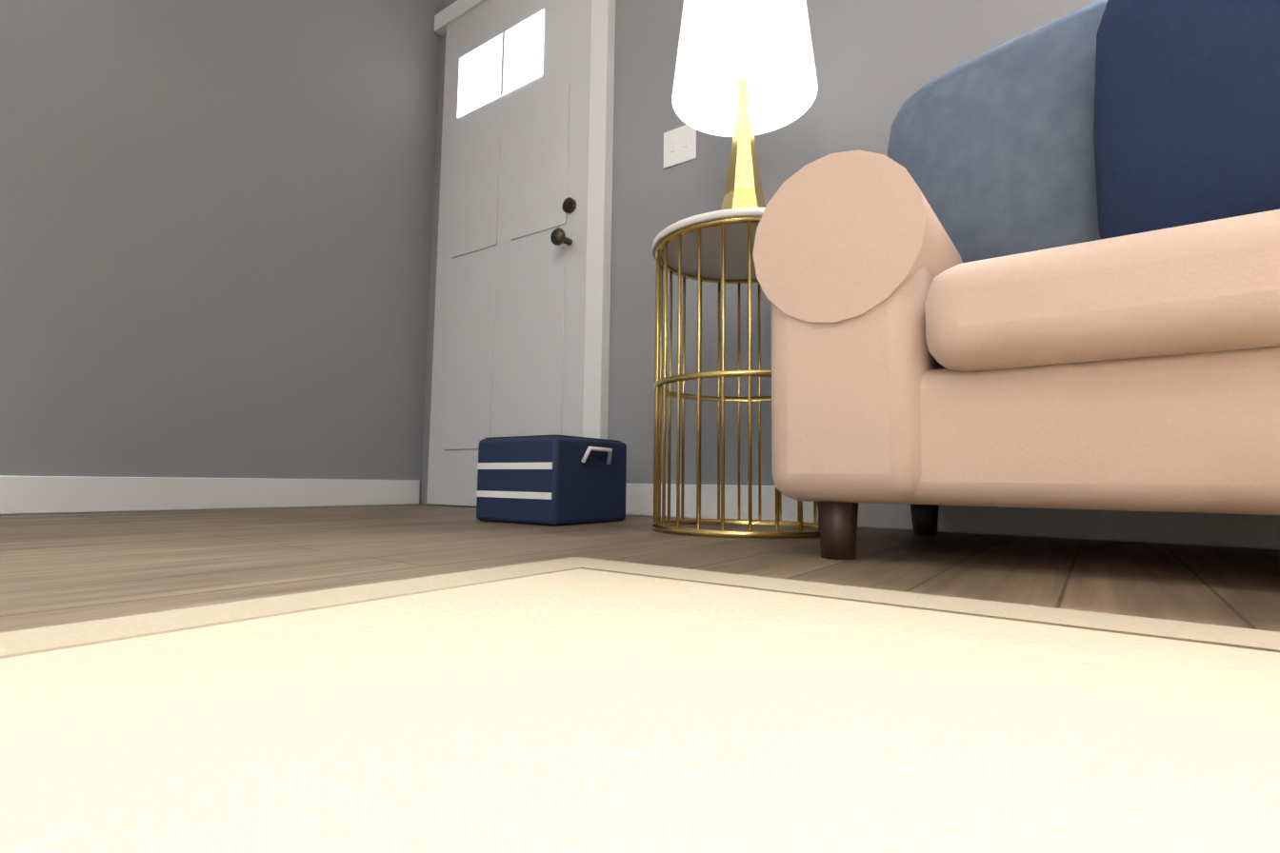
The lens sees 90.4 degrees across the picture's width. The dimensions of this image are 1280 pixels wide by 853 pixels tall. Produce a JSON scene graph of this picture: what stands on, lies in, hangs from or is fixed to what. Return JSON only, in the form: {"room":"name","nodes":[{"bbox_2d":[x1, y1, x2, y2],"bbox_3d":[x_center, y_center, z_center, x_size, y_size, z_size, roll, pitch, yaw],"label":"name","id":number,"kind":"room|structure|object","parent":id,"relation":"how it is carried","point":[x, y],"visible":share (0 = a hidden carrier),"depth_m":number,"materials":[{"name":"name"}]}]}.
{"room":"living room","nodes":[
{"label":"living room","id":0,"kind":"room"},
{"bbox_2d":[0,0,441,504],"bbox_3d":[-2.084,-1.063,1.203,0.120,2.484,3.900,-3,-6,36],"label":"wall","id":1,"kind":"structure","parent":0,"point":[215,231],"depth_m":2.06,"materials":[{"name":"grey paint"}]},
{"bbox_2d":[0,475,419,515],"bbox_3d":[-2.048,0.121,1.055,0.017,0.100,3.884,-3,-6,36],"label":"baseboard","id":2,"kind":"structure","parent":1,"relation":"attached to","point":[47,494],"depth_m":1.95,"materials":[{"name":"white wood"}]},
{"bbox_2d":[0,504,1279,633],"bbox_3d":[-1.438,-0.141,-3.255,6.300,0.100,10.440,-3,-6,36],"label":"floor","id":3,"kind":"structure","parent":0,"point":[59,569],"depth_m":0.87,"materials":[{"name":"brown wood"}]},
{"bbox_2d":[476,434,626,525],"bbox_3d":[-0.228,0.140,1.661,0.325,0.213,0.283,-3,-6,36],"label":"bin","id":4,"kind":"object","parent":3,"relation":"on","point":[553,480],"visible":1,"depth_m":1.55,"materials":[{"name":"blue fabric"}]},
{"bbox_2d":[0,557,1279,852],"bbox_3d":[0.615,0.039,-0.809,3.000,0.013,1.780,-3,-6,36],"label":"jute rug","id":5,"kind":"object","parent":3,"relation":"on","point":[577,706],"visible":1,"depth_m":0.25,"materials":[{"name":"beige carpet"}]},
{"bbox_2d":[651,207,819,538],"bbox_3d":[0.236,-0.094,1.448,0.424,0.652,0.424,-3,-6,36],"label":"wire side table","id":6,"kind":"object","parent":3,"relation":"on","point":[715,247],"visible":0.6,"depth_m":1.40,"materials":[{"name":"gold metal"}]},
{"bbox_2d":[671,0,818,210],"bbox_3d":[0.245,-0.734,1.503,0.340,0.630,0.340,-3,-6,36],"label":"table lamp","id":7,"kind":"object","parent":6,"relation":"on","point":[745,72],"visible":0.75,"depth_m":1.49,"materials":[{"name":"white fabric"}]},
{"bbox_2d":[752,0,1279,559],"bbox_3d":[1.194,-0.233,0.638,2.034,0.816,0.730,-3,-6,36],"label":"sofa","id":8,"kind":"object","parent":3,"relation":"on","point":[1038,267],"visible":1,"depth_m":0.80,"materials":[{"name":"beige fabric"}]},
{"bbox_2d":[420,0,1099,507],"bbox_3d":[1.598,-1.030,1.022,6.300,2.484,0.120,-3,-6,36],"label":"wall","id":9,"kind":"structure","parent":0,"point":[877,63],"depth_m":1.89,"materials":[{"name":"grey paint"}]},
{"bbox_2d":[426,0,615,506],"bbox_3d":[-0.524,-0.760,2.390,0.980,2.125,0.110,-3,-6,36],"label":"door","id":10,"kind":"structure","parent":9,"relation":"attached to","point":[521,334],"depth_m":2.36,"materials":[{"name":"white wood"}]},
{"bbox_2d":[663,124,696,168],"bbox_3d":[0.123,-0.884,1.996,0.120,0.120,0.010,-3,-6,36],"label":"switch plate","id":11,"kind":"object","parent":9,"relation":"attached to","point":[680,145],"visible":0.88,"depth_m":1.99,"materials":[{"name":"white plastic"}]},
{"bbox_2d":[625,483,1279,549],"bbox_3d":[1.946,0.132,0.575,5.065,0.100,0.014,-3,-6,36],"label":"baseboard","id":12,"kind":"structure","parent":9,"relation":"attached to","point":[1215,530],"depth_m":1.37,"materials":[{"name":"white wood"}]}
]}

